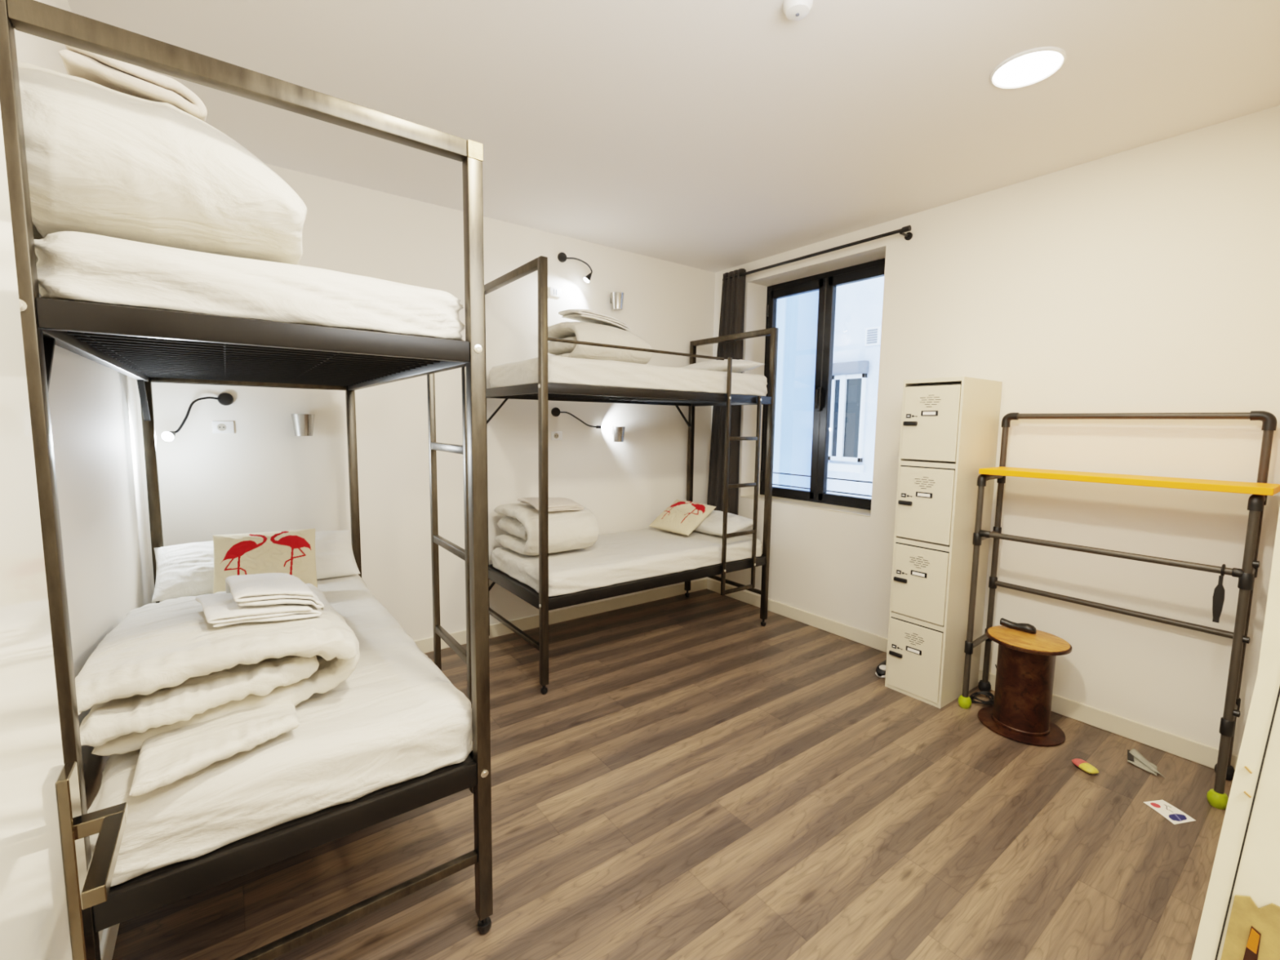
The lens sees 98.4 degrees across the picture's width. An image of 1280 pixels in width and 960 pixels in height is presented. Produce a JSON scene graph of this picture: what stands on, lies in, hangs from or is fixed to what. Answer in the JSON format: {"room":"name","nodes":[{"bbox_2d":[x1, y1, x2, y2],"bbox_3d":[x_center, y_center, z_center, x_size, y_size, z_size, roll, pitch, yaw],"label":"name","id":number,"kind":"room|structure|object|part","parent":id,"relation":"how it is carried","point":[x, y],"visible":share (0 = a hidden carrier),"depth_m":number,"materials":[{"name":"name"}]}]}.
{"room":"dormitory","nodes":[
{"label":"dormitory","id":0,"kind":"room"},
{"bbox_2d":[14,0,151,942],"bbox_3d":[-1.399,-0.054,1.223,0.100,2.820,3.570,-4,7,-37],"label":"wall","id":1,"kind":"structure","parent":0,"point":[93,405],"depth_m":1.69,"materials":[{"name":"white paint"}]},
{"bbox_2d":[99,923,119,959],"bbox_3d":[-1.374,1.299,1.397,0.014,0.095,3.536,-4,7,-37],"label":"baseboard","id":2,"kind":"structure","parent":1,"relation":"attached to","point":[108,941],"depth_m":1.51,"materials":[{"name":"beige paint"}]},
{"bbox_2d":[134,163,715,640],"bbox_3d":[-0.836,-0.323,3.950,4.280,2.820,0.150,-4,7,-37],"label":"wall","id":3,"kind":"structure","parent":0,"point":[260,477],"depth_m":3.48,"materials":[{"name":"white paint"}]},
{"bbox_2d":[161,392,233,441],"bbox_3d":[-2.189,-0.318,2.736,0.067,0.245,0.333,3,6,18],"label":"reading lamp","id":4,"kind":"object","parent":3,"relation":"attached to","point":[224,398],"visible":1,"depth_m":2.74,"materials":[{"name":"black metal"}]},
{"bbox_3d":[-2.224,-0.205,2.598,0.048,0.046,0.021,0,6,-12],"label":"bulb","id":5,"kind":"part","parent":4,"relation":"part of","materials":[{"name":"white"}]},
{"bbox_3d":[-2.206,-0.323,2.741,0.032,0.186,0.222,3,6,21],"label":"flexible arm","id":6,"kind":"part","parent":4,"relation":"part of","materials":[{"name":"black plastic"}]},
{"bbox_2d":[212,421,234,433],"bbox_3d":[-2.158,-0.273,2.858,0.090,0.064,0.014,-4,7,-37],"label":"wall socket","id":7,"kind":"object","parent":3,"relation":"attached to","point":[218,427],"visible":1,"depth_m":2.85,"materials":[{"name":"white plastic"}]},
{"bbox_2d":[217,423,226,431],"bbox_3d":[-2.160,-0.272,2.851,0.038,0.038,0.002,-4,7,-37],"label":"outlet","id":8,"kind":"object","parent":7,"relation":"attached to","point":[220,427],"depth_m":2.85,"materials":[{"name":"beige plastic"}]},
{"bbox_2d":[291,413,314,435],"bbox_3d":[-1.837,-0.300,3.016,0.112,0.118,0.119,1,6,4],"label":"cup","id":9,"kind":"object","parent":3,"relation":"attached to","point":[303,424],"visible":1,"depth_m":2.98,"materials":[{"name":"metal"}]},
{"bbox_2d":[549,286,560,297],"bbox_3d":[-0.600,-1.331,3.910,0.090,0.064,0.012,-4,7,-37],"label":"wall socket","id":10,"kind":"object","parent":3,"relation":"attached to","point":[553,291],"visible":1,"depth_m":3.90,"materials":[{"name":"white plastic"}]},
{"bbox_2d":[551,431,562,439],"bbox_3d":[-0.606,-0.321,4.018,0.090,0.064,0.014,-4,7,-37],"label":"wall socket","id":11,"kind":"object","parent":3,"relation":"attached to","point":[555,435],"visible":1,"depth_m":4.01,"materials":[{"name":"white plastic"}]},
{"bbox_2d":[414,578,706,653],"bbox_3d":[-0.910,1.046,3.945,3.820,0.095,0.014,-4,7,-37],"label":"baseboard","id":12,"kind":"structure","parent":3,"relation":"attached to","point":[425,645],"depth_m":4.26,"materials":[{"name":"beige paint"}]},
{"bbox_2d":[557,252,592,282],"bbox_3d":[-0.462,-1.517,3.941,0.252,0.195,0.050,0,6,-12],"label":"reading lamp","id":13,"kind":"object","parent":3,"relation":"attached to","point":[562,256],"visible":1,"depth_m":3.93,"materials":[{"name":"black metal"}]},
{"bbox_3d":[-0.433,-1.531,3.949,0.191,0.110,0.015,-1,6,-14],"label":"flexible arm","id":14,"kind":"part","parent":13,"relation":"part of","materials":[{"name":"black plastic"}]},
{"bbox_2d":[551,407,602,428],"bbox_3d":[-0.457,-0.456,4.076,0.409,0.151,0.039,-2,7,-29],"label":"reading lamp","id":15,"kind":"object","parent":3,"relation":"attached to","point":[555,411],"visible":1,"depth_m":4.00,"materials":[{"name":"black metal"}]},
{"bbox_3d":[-0.450,-0.445,4.073,0.295,0.116,0.024,-2,7,-29],"label":"flexible arm","id":16,"kind":"part","parent":15,"relation":"part of","materials":[{"name":"black plastic"}]},
{"bbox_2d":[610,291,624,310],"bbox_3d":[-0.178,-1.343,4.155,0.102,0.118,0.125,-4,7,-37],"label":"cup","id":17,"kind":"object","parent":3,"relation":"attached to","point":[617,297],"visible":1,"depth_m":4.11,"materials":[{"name":"metal"}]},
{"bbox_2d":[612,426,625,442],"bbox_3d":[-0.172,-0.354,4.271,0.102,0.118,0.125,-4,7,-37],"label":"cup","id":18,"kind":"object","parent":3,"relation":"attached to","point":[618,433],"visible":1,"depth_m":4.23,"materials":[{"name":"metal"}]},
{"bbox_2d":[111,588,1232,959],"bbox_3d":[0.693,1.353,1.864,4.600,0.050,5.900,-4,7,-37],"label":"floor","id":19,"kind":"structure","parent":0,"point":[692,778],"depth_m":2.04,"materials":[{"name":"brown wood"}]},
{"bbox_2d":[0,0,493,959],"bbox_3d":[-1.319,0.174,2.030,0.889,2.206,1.910,-4,7,-37],"label":"bunk bed","id":20,"kind":"object","parent":19,"relation":"on","point":[147,346],"visible":0.57,"depth_m":1.32,"materials":[{"name":"metal"}]},
{"bbox_3d":[-1.103,0.251,1.034,0.040,2.150,0.040,-4,7,-37],"label":"post","id":21,"kind":"part","parent":20,"relation":"part of","materials":[{"name":"metal"}]},
{"bbox_3d":[-1.651,-0.381,1.718,0.030,0.053,1.820,-4,7,-37],"label":"rail","id":22,"kind":"part","parent":20,"relation":"part of","materials":[{"name":"black metal"}]},
{"bbox_3d":[-2.218,0.336,2.541,0.040,1.645,0.040,-4,7,-37],"label":"post","id":23,"kind":"part","parent":20,"relation":"part of","materials":[{"name":"metal"}]},
{"bbox_3d":[-1.880,-0.484,2.706,0.780,0.053,0.026,-4,7,-37],"label":"rail","id":24,"kind":"part","parent":20,"relation":"part of","materials":[{"name":"black metal"}]},
{"bbox_2d":[34,231,465,340],"bbox_3d":[-1.314,-0.505,1.944,0.830,0.147,1.827,-4,7,-37],"label":"mattress","id":25,"kind":"object","parent":20,"relation":"on","point":[72,265],"visible":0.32,"depth_m":1.17,"materials":[{"name":"beige fabric"}]},
{"bbox_2d":[17,62,306,265],"bbox_3d":[-1.166,-0.704,1.400,0.480,0.331,0.773,-4,7,-37],"label":"duvet","id":26,"kind":"object","parent":25,"relation":"on","point":[101,160],"visible":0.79,"depth_m":1.10,"materials":[{"name":"beige fabric"}]},
{"bbox_2d":[58,44,207,121],"bbox_3d":[-1.146,-0.876,1.265,0.244,0.103,0.255,-4,7,-37],"label":"folded towel","id":27,"kind":"object","parent":26,"relation":"on","point":[119,76],"visible":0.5,"depth_m":1.18,"materials":[{"name":"beige fabric"}]},
{"bbox_3d":[-0.764,-0.317,1.220,0.780,0.053,0.026,-4,7,-37],"label":"rail","id":28,"kind":"part","parent":20,"relation":"part of","materials":[{"name":"black metal"}]},
{"bbox_2d":[87,573,472,886],"bbox_3d":[-1.331,0.646,2.062,0.830,0.172,1.834,-4,7,-37],"label":"mattress","id":29,"kind":"object","parent":20,"relation":"on","point":[397,718],"visible":0.41,"depth_m":1.39,"materials":[{"name":"beige fabric"}]},
{"bbox_2d":[75,583,359,796],"bbox_3d":[-1.227,0.476,1.668,0.597,0.236,1.164,-4,7,-37],"label":"duvet","id":30,"kind":"object","parent":29,"relation":"on","point":[176,687],"visible":0.78,"depth_m":1.33,"materials":[{"name":"beige fabric"}]},
{"bbox_2d":[195,592,321,626],"bbox_3d":[-1.123,0.365,1.621,0.262,0.082,0.374,-5,8,-43],"label":"sheet","id":31,"kind":"object","parent":30,"relation":"on","point":[220,610],"visible":0.59,"depth_m":1.50,"materials":[{"name":"white fabric"}]},
{"bbox_2d":[225,573,324,610],"bbox_3d":[-1.106,0.342,1.663,0.213,0.130,0.385,-4,8,-40],"label":"folded towel","id":32,"kind":"object","parent":31,"relation":"on","point":[264,588],"visible":1,"depth_m":1.55,"materials":[{"name":"white fabric"}]},
{"bbox_2d":[151,529,359,602],"bbox_3d":[-1.814,0.385,2.655,0.804,0.221,0.263,-4,7,-37],"label":"pillow","id":33,"kind":"object","parent":29,"relation":"on","point":[184,570],"visible":0.49,"depth_m":2.48,"materials":[{"name":"white fabric"}]},
{"bbox_2d":[213,528,317,593],"bbox_3d":[-1.669,0.371,2.467,0.385,0.269,0.145,-3,7,-30],"label":"cushion","id":34,"kind":"object","parent":29,"relation":"on","point":[292,553],"visible":0.73,"depth_m":2.44,"materials":[{"name":"fabric"}]},
{"bbox_3d":[-0.781,0.851,1.339,0.780,0.065,0.026,-4,7,-37],"label":"rail","id":35,"kind":"part","parent":20,"relation":"part of","materials":[{"name":"black metal"}]},
{"bbox_3d":[-1.561,0.296,3.030,0.040,1.645,0.040,-4,7,-37],"label":"post","id":36,"kind":"part","parent":20,"relation":"part of","materials":[{"name":"metal"}]},
{"bbox_3d":[-0.993,-0.421,2.208,0.030,0.053,1.820,-4,7,-37],"label":"rail","id":37,"kind":"part","parent":20,"relation":"part of","materials":[{"name":"black metal"}]},
{"bbox_3d":[-0.445,0.211,1.522,0.040,2.150,0.040,-4,7,-37],"label":"post","id":38,"kind":"part","parent":20,"relation":"part of","materials":[{"name":"metal"}]},
{"bbox_2d":[484,255,778,694],"bbox_3d":[-0.035,-0.060,3.830,1.875,2.345,0.927,-4,7,-37],"label":"bunk bed","id":39,"kind":"object","parent":19,"relation":"on","point":[542,391],"visible":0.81,"depth_m":3.51,"materials":[{"name":"metal"}]},
{"bbox_3d":[-1.030,-0.083,3.636,0.040,2.290,0.040,-4,7,-37],"label":"post","id":40,"kind":"part","parent":39,"relation":"part of","materials":[{"name":"metal"}]},
{"bbox_3d":[-0.769,-0.523,3.243,0.026,0.053,0.820,-4,7,-37],"label":"rail","id":41,"kind":"part","parent":39,"relation":"part of","materials":[{"name":"black metal"}]},
{"bbox_3d":[-0.786,0.645,3.362,0.026,0.065,0.820,-4,7,-37],"label":"rail","id":42,"kind":"part","parent":39,"relation":"part of","materials":[{"name":"black metal"}]},
{"bbox_3d":[-0.516,-0.006,2.951,0.040,2.290,0.040,-4,7,-37],"label":"post","id":43,"kind":"part","parent":39,"relation":"part of","materials":[{"name":"metal"}]},
{"bbox_3d":[-0.293,-0.606,4.132,1.785,0.053,0.030,-4,7,-37],"label":"rail","id":44,"kind":"part","parent":39,"relation":"part of","materials":[{"name":"black metal"}]},
{"bbox_2d":[491,527,761,596],"bbox_3d":[-0.044,0.502,3.887,1.784,0.128,0.850,-4,7,-37],"label":"mattress","id":45,"kind":"object","parent":39,"relation":"on","point":[617,557],"visible":0.8,"depth_m":3.54,"materials":[{"name":"beige fabric"}]},
{"bbox_2d":[493,502,599,555],"bbox_3d":[-0.611,0.302,3.606,0.502,0.286,0.558,-4,7,-37],"label":"duvet","id":46,"kind":"object","parent":45,"relation":"on","point":[568,530],"visible":0.77,"depth_m":3.44,"materials":[{"name":"beige fabric"}]},
{"bbox_2d":[517,497,583,511],"bbox_3d":[-0.571,0.149,3.519,0.340,0.076,0.268,-4,8,-39],"label":"folded towel","id":47,"kind":"object","parent":46,"relation":"on","point":[555,504],"visible":0.85,"depth_m":3.45,"materials":[{"name":"beige fabric"}]},
{"bbox_2d":[693,510,758,536],"bbox_3d":[0.559,0.326,4.309,0.334,0.156,0.660,-4,7,-37],"label":"pillow","id":48,"kind":"object","parent":45,"relation":"on","point":[712,524],"visible":0.54,"depth_m":4.12,"materials":[{"name":"white fabric"}]},
{"bbox_2d":[648,499,715,535],"bbox_3d":[0.327,0.284,4.282,0.406,0.210,0.324,7,8,44],"label":"cushion","id":49,"kind":"object","parent":48,"relation":"on","point":[681,517],"visible":1,"depth_m":4.21,"materials":[{"name":"fabric"}]},
{"bbox_2d":[488,355,767,395],"bbox_3d":[-0.029,-0.672,3.769,1.783,0.153,0.846,-4,7,-37],"label":"mattress","id":50,"kind":"object","parent":39,"relation":"on","point":[561,370],"visible":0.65,"depth_m":3.29,"materials":[{"name":"beige fabric"}]},
{"bbox_2d":[547,321,652,364],"bbox_3d":[-0.294,-0.891,3.670,0.570,0.267,0.562,-4,7,-37],"label":"duvet","id":51,"kind":"object","parent":50,"relation":"on","point":[573,331],"visible":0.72,"depth_m":3.46,"materials":[{"name":"beige fabric"}]},
{"bbox_2d":[558,308,631,331],"bbox_3d":[-0.289,-1.033,3.583,0.408,0.117,0.276,-4,7,-37],"label":"folded towel","id":52,"kind":"object","parent":51,"relation":"on","point":[577,314],"visible":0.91,"depth_m":3.51,"materials":[{"name":"white fabric"}]},
{"bbox_2d":[682,359,764,373],"bbox_3d":[0.573,-0.847,4.176,0.339,0.126,0.660,-4,7,-37],"label":"pillow","id":53,"kind":"object","parent":50,"relation":"on","point":[740,366],"visible":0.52,"depth_m":3.97,"materials":[{"name":"white fabric"}]},
{"bbox_3d":[0.032,-0.769,3.269,1.297,0.018,0.018,-3,7,-36],"label":"guard rail","id":54,"kind":"part","parent":39,"relation":"part of","materials":[{"name":"metal"}]},
{"bbox_3d":[0.206,0.639,3.564,1.785,0.065,0.030,-4,7,-37],"label":"rail","id":55,"kind":"part","parent":39,"relation":"part of","materials":[{"name":"black metal"}]},
{"bbox_3d":[0.222,-0.529,3.445,1.785,0.053,0.030,-4,7,-37],"label":"rail","id":56,"kind":"part","parent":39,"relation":"part of","materials":[{"name":"black metal"}]},
{"bbox_3d":[0.431,-0.098,4.731,0.040,2.140,0.040,-4,7,-37],"label":"post","id":57,"kind":"part","parent":39,"relation":"part of","materials":[{"name":"metal"}]},
{"bbox_3d":[0.699,-0.613,4.334,0.026,0.053,0.820,-4,7,-37],"label":"rail","id":58,"kind":"part","parent":39,"relation":"part of","materials":[{"name":"black metal"}]},
{"bbox_3d":[0.945,-0.021,4.046,0.040,2.140,0.040,-4,7,-37],"label":"post","id":59,"kind":"part","parent":39,"relation":"part of","materials":[{"name":"metal"}]},
{"bbox_2d":[875,659,886,677],"bbox_3d":[1.549,1.134,3.401,0.265,0.098,0.092,-4,7,-37],"label":"shoe","id":60,"kind":"object","parent":19,"relation":"on","point":[881,668],"visible":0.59,"depth_m":3.33,"materials":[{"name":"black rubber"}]},
{"bbox_2d":[884,376,1002,708],"bbox_3d":[1.711,0.328,3.135,0.483,1.762,0.314,-4,7,-37],"label":"tall cabinet","id":61,"kind":"object","parent":19,"relation":"on","point":[949,427],"visible":1,"depth_m":2.99,"materials":[{"name":"beige metal"}]},
{"bbox_3d":[1.455,0.992,3.141,0.014,0.023,0.076,-4,7,-37],"label":"lock handle","id":62,"kind":"part","parent":61,"relation":"part of","materials":[{"name":"black plastic"}]},
{"bbox_3d":[1.461,0.560,3.097,0.014,0.023,0.076,-4,7,-37],"label":"lock handle","id":63,"kind":"part","parent":61,"relation":"part of","materials":[{"name":"black plastic"}]},
{"bbox_3d":[1.467,0.127,3.053,0.014,0.023,0.076,-4,7,-37],"label":"lock handle","id":64,"kind":"part","parent":61,"relation":"part of","materials":[{"name":"black plastic"}]},
{"bbox_3d":[1.473,-0.308,3.009,0.014,0.023,0.076,-4,7,-37],"label":"lock handle","id":65,"kind":"part","parent":61,"relation":"part of","materials":[{"name":"black plastic"}]},
{"bbox_3d":[1.525,0.999,3.072,0.016,0.394,0.286,-4,7,-37],"label":"door","id":66,"kind":"part","parent":61,"relation":"part of","materials":[{"name":"beige metal"}]},
{"bbox_3d":[1.531,0.567,3.028,0.016,0.394,0.286,-4,7,-37],"label":"door","id":67,"kind":"part","parent":61,"relation":"part of","materials":[{"name":"beige metal"}]},
{"bbox_3d":[1.538,0.133,2.984,0.016,0.394,0.286,-4,7,-37],"label":"door","id":68,"kind":"part","parent":61,"relation":"part of","materials":[{"name":"beige metal"}]},
{"bbox_3d":[1.544,-0.302,2.940,0.016,0.394,0.286,-4,7,-37],"label":"door","id":69,"kind":"part","parent":61,"relation":"part of","materials":[{"name":"beige metal"}]},
{"bbox_2d":[968,664,996,704],"bbox_3d":[1.942,1.143,3.055,0.259,0.160,0.137,-2,6,-23],"label":"cable coil","id":70,"kind":"object","parent":19,"relation":"on","point":[988,694],"visible":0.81,"depth_m":3.05,"materials":[{"name":"black rubber"}]},
{"bbox_2d":[977,625,1071,746],"bbox_3d":[1.932,1.018,2.779,0.366,0.466,0.366,-4,7,-37],"label":"table","id":71,"kind":"object","parent":19,"relation":"on","point":[1020,711],"visible":0.98,"depth_m":2.69,"materials":[{"name":"brown wood"}]},
{"bbox_2d":[1000,617,1036,634],"bbox_3d":[1.957,0.754,2.858,0.060,0.042,0.157,-5,8,-44],"label":"handset","id":72,"kind":"object","parent":71,"relation":"on","point":[1024,627],"visible":1,"depth_m":2.84,"materials":[{"name":"black plastic"}]},
{"bbox_2d":[1071,758,1098,773],"bbox_3d":[1.978,1.272,2.453,0.060,0.029,0.096,0,6,-8],"label":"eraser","id":73,"kind":"object","parent":19,"relation":"on","point":[1083,765],"visible":1,"depth_m":2.44,"materials":[{"name":"yellow rubber"}]},
{"bbox_2d":[957,410,1279,809],"bbox_3d":[2.169,0.474,2.617,0.354,1.590,1.047,-4,7,-37],"label":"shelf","id":74,"kind":"object","parent":19,"relation":"on","point":[1216,797],"visible":0.97,"depth_m":2.40,"materials":[{"name":"dark metal"},{"name":"yellow laminate"},{"name":"rubber"}]},
{"bbox_3d":[1.766,0.585,2.925,0.029,1.195,0.029,-4,7,-37],"label":"leg","id":75,"kind":"part","parent":74,"relation":"part of","materials":[{"name":"grey metal"}]},
{"bbox_3d":[1.992,0.420,3.095,0.029,1.495,0.029,-4,7,-37],"label":"leg","id":76,"kind":"part","parent":74,"relation":"part of","materials":[{"name":"grey metal"}]},
{"bbox_2d":[1212,564,1226,622],"bbox_3d":[2.301,0.446,2.188,0.060,0.232,0.032,-4,7,-37],"label":"strap","id":77,"kind":"object","parent":74,"relation":"hanging from","point":[1218,599],"visible":0.94,"depth_m":2.17,"materials":[{"name":"black leather"}]},
{"bbox_3d":[2.349,0.919,2.172,0.026,0.025,0.018,-4,7,-37],"label":"adjuster knob","id":78,"kind":"part","parent":74,"relation":"part of","materials":[{"name":"black plastic"}]},
{"bbox_3d":[2.338,0.671,2.163,0.029,1.195,0.029,-4,7,-37],"label":"leg","id":79,"kind":"part","parent":74,"relation":"part of","materials":[{"name":"grey metal"}]},
{"bbox_3d":[2.353,0.620,2.142,0.026,0.025,0.018,-4,7,-37],"label":"adjuster knob","id":80,"kind":"part","parent":74,"relation":"part of","materials":[{"name":"black plastic"}]},
{"bbox_3d":[2.564,0.506,2.332,0.029,1.495,0.029,-4,7,-37],"label":"leg","id":81,"kind":"part","parent":74,"relation":"part of","materials":[{"name":"grey metal"}]},
{"bbox_3d":[2.357,0.322,2.111,0.026,0.025,0.018,-4,7,-37],"label":"adjuster knob","id":82,"kind":"part","parent":74,"relation":"part of","materials":[{"name":"black plastic"}]},
{"bbox_2d":[1127,748,1163,776],"bbox_3d":[2.269,1.276,2.497,0.106,0.014,0.223,2,6,8],"label":"airplane","id":83,"kind":"object","parent":19,"relation":"on","point":[1134,757],"visible":1,"depth_m":2.50,"materials":[{"name":"white paper"}]},
{"bbox_2d":[1143,800,1195,824],"bbox_3d":[2.093,1.313,2.187,0.109,0.003,0.126,0,6,-9],"label":"postcard","id":84,"kind":"object","parent":19,"relation":"on","point":[1169,811],"visible":1,"depth_m":2.18},
{"bbox_2d":[67,0,1279,272],"bbox_3d":[0.734,-1.526,1.572,4.600,0.100,5.900,-4,7,-37],"label":"ceiling","id":85,"kind":"structure","parent":0,"point":[712,135],"depth_m":2.21,"materials":[{"name":"white paint"}]},
{"bbox_2d":[782,0,813,21],"bbox_3d":[0.494,-1.476,1.730,0.090,0.038,0.090,-4,7,-37],"label":"smoke detector","id":86,"kind":"object","parent":85,"relation":"attached to","point":[793,10],"visible":1,"depth_m":1.72,"materials":[{"name":"white plastic"}]},
{"bbox_2d":[990,46,1066,88],"bbox_3d":[1.420,-1.507,2.026,0.230,0.010,0.230,-4,7,-37],"label":"recessed light","id":87,"kind":"object","parent":85,"relation":"in","point":[1026,68],"visible":1,"depth_m":2.02,"materials":[{"name":"white plastic"}]},
{"bbox_2d":[706,105,1279,755],"bbox_3d":[1.856,-0.251,3.624,0.360,2.820,3.600,-4,7,-37],"label":"wall","id":88,"kind":"structure","parent":0,"point":[1144,278],"depth_m":2.74,"materials":[{"name":"white paint"}]},
{"bbox_2d":[740,494,871,516],"bbox_3d":[1.306,0.188,4.296,0.244,0.008,1.190,-4,7,-37],"label":"window sill","id":89,"kind":"structure","parent":88,"relation":"attached to","point":[850,510],"depth_m":4.20,"materials":[{"name":"beige paint"}]},
{"bbox_2d":[722,225,912,280],"bbox_3d":[1.198,-1.589,3.999,0.116,0.055,1.577,-4,7,-37],"label":"curtain rod","id":90,"kind":"object","parent":88,"relation":"attached to","point":[908,235],"visible":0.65,"depth_m":3.71,"materials":[{"name":"black metal"}]},
{"bbox_2d":[706,267,746,515],"bbox_3d":[0.712,-0.649,4.664,0.088,2.140,0.355,-4,7,-37],"label":"curtain","id":91,"kind":"object","parent":90,"relation":"hanging from","point":[733,291],"visible":0.64,"depth_m":4.60,"materials":[{"name":"grey fabric"}]},
{"bbox_2d":[772,471,872,497],"bbox_3d":[1.575,0.042,4.513,0.012,0.118,1.740,-4,7,-37],"label":"bars","id":92,"kind":"object","parent":88,"relation":"attached to","point":[773,472],"visible":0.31,"depth_m":4.51,"materials":[{"name":"grey metal"}]},
{"bbox_2d":[760,257,884,510],"bbox_3d":[1.411,-0.697,4.276,0.133,1.777,1.190,-4,7,-37],"label":"window","id":93,"kind":"structure","parent":88,"relation":"in","point":[826,283],"depth_m":4.28,"materials":[{"name":"black metal"}]},
{"bbox_3d":[1.257,-0.716,4.509,0.050,1.702,0.550,-4,7,-37],"label":"sash","id":94,"kind":"part","parent":93,"relation":"part of","materials":[{"name":"black metal"}]},
{"bbox_3d":[1.377,-0.625,4.265,0.058,0.180,0.024,-4,7,-37],"label":"handle","id":95,"kind":"part","parent":93,"relation":"part of","materials":[{"name":"black plastic"}]},
{"bbox_3d":[1.589,-0.666,4.067,0.050,1.702,0.560,-4,7,-37],"label":"sash","id":96,"kind":"part","parent":93,"relation":"part of","materials":[{"name":"black metal"}]},
{"bbox_2d":[706,578,1238,769],"bbox_3d":[1.627,1.104,3.731,0.014,0.095,3.371,-4,7,-37],"label":"baseboard","id":97,"kind":"structure","parent":88,"relation":"attached to","point":[1206,755],"depth_m":2.85,"materials":[{"name":"beige paint"}]},
{"bbox_3d":[1.237,0.010,0.971,3.820,2.820,0.364,-4,7,-37],"label":"wall","id":98,"kind":"structure","parent":0,"visible":0},
{"bbox_2d":[0,106,128,959],"bbox_3d":[-0.464,0.426,0.355,0.098,2.052,0.925,-4,7,-37],"label":"door","id":99,"kind":"structure","parent":98,"relation":"in","point":[48,893],"depth_m":0.62,"materials":[{"name":"white painted wood"}]},
{"bbox_3d":[-0.730,0.584,0.721,0.012,0.432,0.047,-4,7,-37],"label":"handle plate","id":100,"kind":"part","parent":99,"relation":"part of","materials":[{"name":"metal"}]},
{"bbox_3d":[-0.660,0.452,0.664,0.047,0.020,0.167,-4,7,-37],"label":"lever handle","id":101,"kind":"part","parent":99,"relation":"part of","materials":[{"name":"metal"}]},
{"bbox_2d":[1191,506,1279,959],"bbox_3d":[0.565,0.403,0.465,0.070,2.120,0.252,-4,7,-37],"label":"door","id":102,"kind":"structure","parent":98,"relation":"attached to","point":[1240,918],"depth_m":0.47,"materials":[{"name":"paint"}]},
{"bbox_3d":[0.524,0.457,0.472,0.002,0.210,0.047,-4,7,-37],"label":"strike plate","id":103,"kind":"part","parent":102,"relation":"part of","materials":[{"name":"gold metal"}]},
{"label":"outside","id":104,"kind":"structure","parent":0,"visible":0},
{"bbox_2d":[826,276,884,498],"bbox_3d":[5.342,-1.693,2.576,0.200,12.000,10.020,-4,7,-37],"label":"facade","id":105,"kind":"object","parent":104,"point":[859,304],"visible":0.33,"depth_m":6.26,"materials":[{"name":"white paint"}]},
{"bbox_2d":[827,360,869,473],"bbox_3d":[2.377,-0.726,6.391,0.100,1.260,0.490,-4,7,-37],"label":"window","id":106,"kind":"structure","parent":105,"relation":"attached to","point":[849,379],"depth_m":6.38,"materials":[{"name":"white"}]},
{"bbox_3d":[2.369,-0.144,6.450,0.100,0.090,0.490,-4,7,-37],"label":"sill","id":107,"kind":"part","parent":106,"relation":"part of","materials":[{"name":"white"}]},
{"bbox_3d":[2.411,-0.718,6.417,0.013,0.920,0.370,-4,7,-37],"label":"pane","id":108,"kind":"part","parent":106,"relation":"part of","materials":[{"name":"white glass"}]},
{"bbox_2d":[864,326,881,346],"bbox_3d":[2.576,-1.589,6.110,0.032,0.200,0.180,-4,7,-37],"label":"wall vent","id":109,"kind":"object","parent":105,"relation":"attached to","point":[873,335],"visible":0.97,"depth_m":6.09,"materials":[{"name":"white"}]},
{"bbox_2d":[866,328,877,343],"bbox_3d":[2.566,-1.589,6.103,0.008,0.150,0.120,-4,7,-37],"label":"grille","id":110,"kind":"object","parent":109,"relation":"attached to","point":[872,334],"depth_m":6.10,"materials":[{"name":"grey"}]},
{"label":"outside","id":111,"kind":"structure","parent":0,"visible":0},
{"bbox_2d":[772,290,818,490],"bbox_3d":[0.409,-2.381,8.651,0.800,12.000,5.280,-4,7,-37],"label":"window pane","id":112,"kind":"structure","parent":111,"point":[797,316],"depth_m":6.57,"materials":[{"name":"clear glass"}]}
]}

